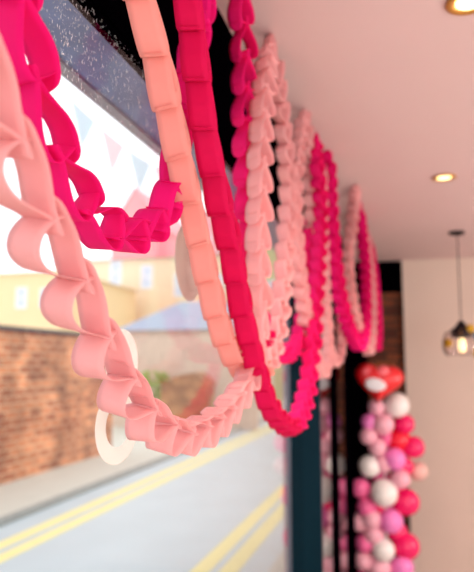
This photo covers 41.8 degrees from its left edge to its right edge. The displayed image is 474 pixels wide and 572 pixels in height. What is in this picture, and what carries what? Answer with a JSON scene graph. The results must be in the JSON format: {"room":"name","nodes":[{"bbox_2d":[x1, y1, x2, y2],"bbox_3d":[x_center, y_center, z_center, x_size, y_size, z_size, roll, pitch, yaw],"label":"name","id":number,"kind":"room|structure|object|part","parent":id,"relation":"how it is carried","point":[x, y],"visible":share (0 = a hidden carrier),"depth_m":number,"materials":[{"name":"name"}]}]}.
{"room":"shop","nodes":[
{"label":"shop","id":0,"kind":"room"},
{"bbox_2d":[68,0,355,281],"bbox_3d":[-0.122,-0.624,1.623,0.070,0.362,9.691,-2,-7,15],"label":"wall","id":1,"kind":"structure","parent":0,"point":[113,14],"depth_m":1.69,"materials":[{"name":"black paint"}]},
{"bbox_2d":[38,0,278,250],"bbox_3d":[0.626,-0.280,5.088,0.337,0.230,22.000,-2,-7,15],"label":"canopy","id":2,"kind":"object","parent":1,"relation":"attached to","point":[80,58],"visible":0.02,"depth_m":1.73,"materials":[{"name":"grey fabric"}]},
{"bbox_2d":[290,281,323,571],"bbox_3d":[0.343,1.098,3.030,0.146,2.708,0.040,-2,-7,15],"label":"window frame","id":3,"kind":"structure","parent":1,"relation":"attached to","point":[306,451],"depth_m":3.02,"materials":[{"name":"teal paint"}]},
{"bbox_2d":[320,276,363,571],"bbox_3d":[0.772,1.287,4.555,0.092,2.708,3.151,-2,-7,15],"label":"door","id":4,"kind":"structure","parent":1,"relation":"in","point":[341,393],"depth_m":4.14,"materials":[{"name":"black paint"}]},
{"bbox_3d":[0.484,1.123,3.399,0.006,2.508,0.627,-2,-7,15],"label":"glass","id":5,"kind":"part","parent":4,"relation":"part of","materials":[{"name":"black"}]},
{"bbox_3d":[0.714,1.226,4.223,0.006,2.508,0.572,-2,-7,15],"label":"glass","id":6,"kind":"part","parent":4,"relation":"part of","materials":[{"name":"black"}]},
{"bbox_2d":[216,0,473,261],"bbox_3d":[2.630,-0.997,0.900,6.143,0.200,10.091,-2,-7,15],"label":"ceiling","id":7,"kind":"structure","parent":0,"point":[386,86],"depth_m":2.42,"materials":[{"name":"paint"}]},
{"bbox_2d":[0,0,216,253],"bbox_3d":[-0.177,-0.464,0.950,0.059,0.841,0.978,-2,-7,15],"label":"chain","id":8,"kind":"object","parent":7,"relation":"hanging from","point":[23,32],"visible":0.62,"depth_m":0.77,"materials":[{"name":"pink paper"}]},
{"bbox_2d":[0,33,279,456],"bbox_3d":[-0.066,-0.292,1.154,0.076,1.168,1.444,-2,-7,15],"label":"chain","id":9,"kind":"object","parent":7,"relation":"hanging from","point":[101,342],"visible":0.91,"depth_m":0.78,"materials":[{"name":"pink paper"}]},
{"bbox_2d":[123,0,297,377],"bbox_3d":[-0.001,-0.287,1.480,0.070,1.050,1.394,-2,-7,15],"label":"chain","id":10,"kind":"object","parent":7,"relation":"hanging from","point":[149,33],"visible":0.78,"depth_m":1.20,"materials":[{"name":"pink paper"}]},
{"bbox_2d":[173,0,329,437],"bbox_3d":[0.122,-0.167,1.802,0.101,1.210,1.775,-2,-7,16],"label":"chain","id":11,"kind":"object","parent":7,"relation":"hanging from","point":[195,64],"visible":0.95,"depth_m":1.29,"materials":[{"name":"pink paper"}]},
{"bbox_2d":[227,0,323,363],"bbox_3d":[0.181,-0.261,2.192,0.082,1.066,1.434,-2,-7,16],"label":"chain","id":12,"kind":"object","parent":7,"relation":"hanging from","point":[240,13],"visible":0.43,"depth_m":1.63,"materials":[{"name":"pink paper"}]},
{"bbox_2d":[291,109,333,378],"bbox_3d":[0.319,-0.146,2.594,0.061,1.073,0.920,-2,-7,15],"label":"chain","id":13,"kind":"object","parent":7,"relation":"hanging from","point":[301,289],"visible":0.48,"depth_m":2.29,"materials":[{"name":"pink paper"}]},
{"bbox_2d":[302,111,346,366],"bbox_3d":[0.411,-0.130,2.922,0.083,1.021,1.069,-2,-7,17],"label":"chain","id":14,"kind":"object","parent":7,"relation":"hanging from","point":[338,358],"visible":0.34,"depth_m":2.69,"materials":[{"name":"pink paper"}]},
{"bbox_2d":[323,149,372,350],"bbox_3d":[0.648,-0.109,3.496,0.113,0.947,1.347,-2,-7,19],"label":"chain","id":15,"kind":"object","parent":7,"relation":"hanging from","point":[358,341],"visible":0.89,"depth_m":3.10,"materials":[{"name":"pink paper"}]},
{"bbox_2d":[342,184,376,355],"bbox_3d":[0.772,-0.043,3.917,0.156,0.961,0.999,-2,-7,18],"label":"chain","id":16,"kind":"object","parent":7,"relation":"hanging from","point":[353,206],"visible":0.59,"depth_m":3.73,"materials":[{"name":"pink paper"}]},
{"bbox_2d":[362,209,382,350],"bbox_3d":[0.971,-0.001,4.473,0.130,0.935,1.025,-2,-7,15],"label":"chain","id":17,"kind":"object","parent":7,"relation":"hanging from","point":[379,337],"visible":0.2,"depth_m":4.60,"materials":[{"name":"pink paper"}]},
{"bbox_2d":[432,174,455,181],"bbox_3d":[1.121,-0.585,3.358,0.128,0.010,0.128,-2,-7,15],"label":"recessed light","id":18,"kind":"object","parent":7,"relation":"in","point":[442,177],"visible":1,"depth_m":3.35,"materials":[{"name":"gold metal"}]},
{"bbox_2d":[442,230,473,355],"bbox_3d":[1.694,0.060,4.709,0.284,0.957,0.294,-2,-7,15],"label":"pendant lamp","id":19,"kind":"object","parent":7,"relation":"hanging from","point":[461,331],"visible":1,"depth_m":4.65,"materials":[{"name":"brown metal"}]},
{"bbox_3d":[1.692,-0.052,4.724,0.007,0.692,0.007,-5,-9,38],"label":"cord","id":20,"kind":"part","parent":19,"relation":"part of","materials":[{"name":"brown metal"}]},
{"bbox_3d":[1.692,0.444,4.662,0.052,0.108,0.052,-2,-7,15],"label":"bulb","id":21,"kind":"part","parent":19,"relation":"part of","materials":[{"name":"beige glass"}]},
{"bbox_2d":[445,0,473,15],"bbox_3d":[0.646,-0.788,1.725,0.128,0.010,0.128,-2,-7,15],"label":"recessed light","id":22,"kind":"object","parent":7,"relation":"in","point":[454,7],"visible":1,"depth_m":1.74,"materials":[{"name":"gold metal"}]},
{"bbox_2d":[368,292,411,562],"bbox_3d":[1.351,1.302,6.144,0.645,3.070,0.200,-2,-7,15],"label":"brick wall","id":23,"kind":"structure","parent":0,"point":[392,353],"depth_m":6.09,"materials":[{"name":"brown brick"}]},
{"bbox_2d":[355,262,371,553],"bbox_3d":[1.239,1.287,6.020,0.096,3.070,0.100,-2,-7,15],"label":"trim","id":24,"kind":"structure","parent":23,"relation":"attached to","point":[364,359],"depth_m":6.00,"materials":[{"name":"black paint"}]},
{"bbox_2d":[377,261,402,292],"bbox_3d":[1.414,-0.088,6.168,0.445,0.305,0.050,-2,-7,15],"label":"trim","id":25,"kind":"structure","parent":23,"relation":"attached to","point":[390,272],"depth_m":6.11,"materials":[{"name":"black paint"}]},
{"bbox_2d":[402,257,473,571],"bbox_3d":[4.182,1.202,5.333,5.248,3.070,0.260,-2,-7,15],"label":"wall","id":26,"kind":"structure","parent":0,"point":[439,386],"depth_m":5.83,"materials":[{"name":"paint"}]},
{"bbox_3d":[2.630,2.248,0.497,6.143,0.200,10.091,-2,-7,15],"label":"floor","id":27,"kind":"structure","parent":0,"visible":0},
{"bbox_2d":[354,392,427,571],"bbox_3d":[1.190,1.768,4.904,0.647,1.839,0.415,-2,-7,15],"label":"balloon column","id":28,"kind":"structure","parent":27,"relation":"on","point":[381,506],"depth_m":4.84,"materials":[{"name":"pink rubber"}]},
{"bbox_2d":[355,363,403,407],"bbox_3d":[1.125,0.787,4.766,0.375,0.384,0.268,5,-9,-36],"label":"heart balloon","id":29,"kind":"object","parent":28,"relation":"attached to","point":[380,382],"visible":1,"depth_m":4.69,"materials":[{"name":"red plastic"}]},
{"bbox_3d":[-0.612,1.594,-0.184,0.200,0.930,6.500,-2,-7,15],"label":"wall","id":30,"kind":"structure","parent":0,"visible":0},
{"bbox_2d":[282,298,291,571],"bbox_3d":[-0.555,0.253,-0.002,0.160,1.778,6.560,-2,-7,15],"label":"window","id":31,"kind":"structure","parent":30,"relation":"in","point":[287,485],"depth_m":3.06,"materials":[{"name":"clear glass"}]},
{"bbox_2d":[95,397,134,464],"bbox_3d":[-0.218,0.255,1.139,0.001,0.140,0.175,-2,-7,15],"label":"sticker","id":32,"kind":"object","parent":31,"relation":"attached to","point":[111,455],"visible":0.54,"depth_m":1.09,"materials":[{"name":"white plastic"}]},
{"bbox_2d":[41,0,195,159],"bbox_3d":[-0.212,-0.391,1.268,0.001,0.176,0.846,-2,-7,15],"label":"raindrops","id":33,"kind":"object","parent":31,"relation":"attached to","point":[58,0],"visible":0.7,"depth_m":1.11,"materials":[{"name":"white liquid"}]},
{"bbox_2d":[105,329,137,373],"bbox_3d":[-0.215,0.142,1.163,0.001,0.124,0.136,-2,-7,15],"label":"sticker","id":34,"kind":"object","parent":31,"relation":"attached to","point":[130,340],"visible":0.18,"depth_m":1.21,"materials":[{"name":"white plastic"}]},
{"bbox_2d":[175,226,197,300],"bbox_3d":[-0.118,-0.060,1.539,0.001,0.196,0.196,-2,-7,15],"label":"round sticker","id":35,"kind":"object","parent":31,"relation":"attached to","point":[185,280],"visible":0.56,"depth_m":1.50,"materials":[{"name":"paper"}]},
{"label":"outside","id":36,"kind":"structure","parent":0,"visible":0},
{"bbox_2d":[0,405,282,516],"bbox_3d":[7.770,7.591,46.557,1.180,0.130,145.000,-2,-7,15],"label":"pavement","id":37,"kind":"structure","parent":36,"point":[19,494],"depth_m":9.28,"materials":[{"name":"beige concrete"}]},
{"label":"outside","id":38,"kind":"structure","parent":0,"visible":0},
{"bbox_2d":[268,549,283,571],"bbox_3d":[11.782,7.454,45.453,0.507,0.130,145.000,-2,-7,15],"label":"pavement","id":39,"kind":"structure","parent":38,"point":[278,566],"depth_m":5.34,"materials":[{"name":"beige concrete"}]},
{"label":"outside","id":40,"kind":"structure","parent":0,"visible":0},
{"bbox_2d":[0,421,283,571],"bbox_3d":[9.986,7.550,45.943,3.220,0.060,145.000,-2,-7,15],"label":"road","id":41,"kind":"structure","parent":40,"point":[172,526],"depth_m":7.14,"materials":[{"name":"grey asphalt"}]},
{"bbox_2d":[0,425,268,549],"bbox_3d":[6.186,6.370,36.694,0.160,0.006,125.000,-2,-7,15],"label":"yellow line","id":42,"kind":"object","parent":41,"relation":"on","point":[45,525],"visible":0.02,"depth_m":8.22,"materials":[{"name":"paint"}]},
{"bbox_2d":[0,429,273,562],"bbox_3d":[6.437,6.362,36.625,0.160,0.006,125.000,-2,-7,15],"label":"yellow line","id":43,"kind":"object","parent":41,"relation":"on","point":[42,538],"visible":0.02,"depth_m":7.66,"materials":[{"name":"paint"}]},
{"bbox_2d":[190,484,283,571],"bbox_3d":[8.268,6.299,36.122,0.160,0.006,125.000,-2,-7,15],"label":"yellow line","id":44,"kind":"object","parent":41,"relation":"on","point":[211,560],"visible":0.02,"depth_m":6.50,"materials":[{"name":"paint"}]},
{"bbox_2d":[219,501,283,571],"bbox_3d":[8.499,6.291,36.058,0.160,0.006,125.000,-2,-7,15],"label":"yellow line","id":45,"kind":"object","parent":41,"relation":"on","point":[245,552],"visible":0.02,"depth_m":6.25,"materials":[{"name":"paint"}]},
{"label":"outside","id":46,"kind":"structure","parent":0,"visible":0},
{"bbox_2d":[112,426,143,447],"bbox_3d":[-14.169,9.789,62.872,58.700,0.270,165.000,-2,-7,15],"label":"ground","id":47,"kind":"structure","parent":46,"point":[118,433],"depth_m":15.35,"materials":[{"name":"beige concrete"}]},
{"bbox_2d":[0,325,112,484],"bbox_3d":[-5.694,0.780,1.180,0.330,2.344,23.398,-2,-7,15],"label":"brick wall","id":48,"kind":"structure","parent":47,"relation":"on","point":[48,411],"depth_m":9.93,"materials":[{"name":"brown brick"}]},
{"bbox_2d":[0,271,138,331],"bbox_3d":[-9.732,2.493,29.076,7.972,5.819,7.400,-2,-7,15],"label":"house","id":49,"kind":"structure","parent":47,"relation":"on","point":[20,293],"depth_m":25.52,"materials":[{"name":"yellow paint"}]},
{"bbox_3d":[-8.814,0.490,25.395,0.408,0.779,0.015,-2,-7,15],"label":"pane","id":50,"kind":"part","parent":49,"relation":"part of","materials":[{"name":"white glass"}]},
{"bbox_2d":[0,418,263,526],"bbox_3d":[8.386,7.568,46.388,0.100,0.135,145.000,-2,-7,15],"label":"kerb","id":51,"kind":"object","parent":47,"relation":"on","point":[9,518],"depth_m":8.54,"materials":[{"name":"concrete"}]},
{"bbox_2d":[51,254,226,320],"bbox_3d":[-3.258,2.274,36.182,12.256,8.007,8.400,-2,-7,15],"label":"house","id":52,"kind":"structure","parent":47,"relation":"on","point":[155,278],"depth_m":32.66,"materials":[{"name":"paint"}]},
{"bbox_3d":[-6.497,-0.699,33.261,0.527,1.130,0.015,-2,-7,15],"label":"pane","id":53,"kind":"part","parent":52,"relation":"part of","materials":[{"name":"white glass"}]},
{"bbox_3d":[-4.759,-0.477,32.748,0.518,1.113,0.015,-2,-7,15],"label":"pane","id":54,"kind":"part","parent":52,"relation":"part of","materials":[{"name":"white glass"}]},
{"bbox_3d":[-2.964,-0.053,32.193,0.509,1.094,0.015,-2,-7,15],"label":"pane","id":55,"kind":"part","parent":52,"relation":"part of","materials":[{"name":"white glass"}]},
{"bbox_2d":[111,187,181,258],"bbox_3d":[-6.984,0.389,52.098,4.301,15.672,8.200,-2,-7,15],"label":"house","id":56,"kind":"structure","parent":47,"relation":"on","point":[137,200],"depth_m":49.11,"materials":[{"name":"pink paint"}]},
{"bbox_2d":[142,370,168,399],"bbox_3d":[-2.236,3.080,16.777,0.779,1.623,0.783,4,-8,-27],"label":"shrub","id":57,"kind":"object","parent":47,"relation":"on","point":[162,376],"visible":0.25,"depth_m":16.64,"materials":[{"name":"green plant"}]},
{"bbox_2d":[112,334,260,430],"bbox_3d":[-1.437,2.653,17.379,4.399,2.618,0.100,-2,-7,15],"label":"fence","id":58,"kind":"object","parent":47,"relation":"on","point":[190,351],"visible":0.33,"depth_m":17.41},
{"bbox_2d":[159,372,215,418],"bbox_3d":[-1.275,3.008,15.982,1.359,1.570,0.700,-2,-7,15],"label":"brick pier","id":59,"kind":"structure","parent":47,"relation":"on","point":[185,395],"depth_m":15.71,"materials":[{"name":"brown brick"}]},
{"bbox_2d":[120,302,273,414],"bbox_3d":[-1.210,2.584,22.500,4.459,4.018,5.400,-2,-7,15],"label":"garage","id":60,"kind":"structure","parent":47,"relation":"on","point":[185,319],"depth_m":20.66,"materials":[{"name":"stone"}]},
{"bbox_2d":[205,211,219,253],"bbox_3d":[0.140,0.640,45.893,5.266,13.642,8.200,-2,-7,15],"label":"house","id":61,"kind":"structure","parent":47,"relation":"on","point":[216,251],"depth_m":42.76,"materials":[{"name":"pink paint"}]},
{"bbox_2d":[266,249,282,404],"bbox_3d":[2.885,1.604,30.366,2.132,7.902,8.400,-2,-7,15],"label":"house","id":62,"kind":"structure","parent":47,"relation":"on","point":[278,377],"depth_m":26.25,"materials":[{"name":"stone"}]},
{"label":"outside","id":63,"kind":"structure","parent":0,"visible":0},
{"bbox_2d":[60,88,158,191],"bbox_3d":[-0.717,-1.055,5.371,0.008,0.639,2.025,-5,-9,36],"label":"bunting","id":64,"kind":"object","parent":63,"point":[84,122],"visible":0.53,"depth_m":4.97,"materials":[{"name":"white fabric"}]}
]}

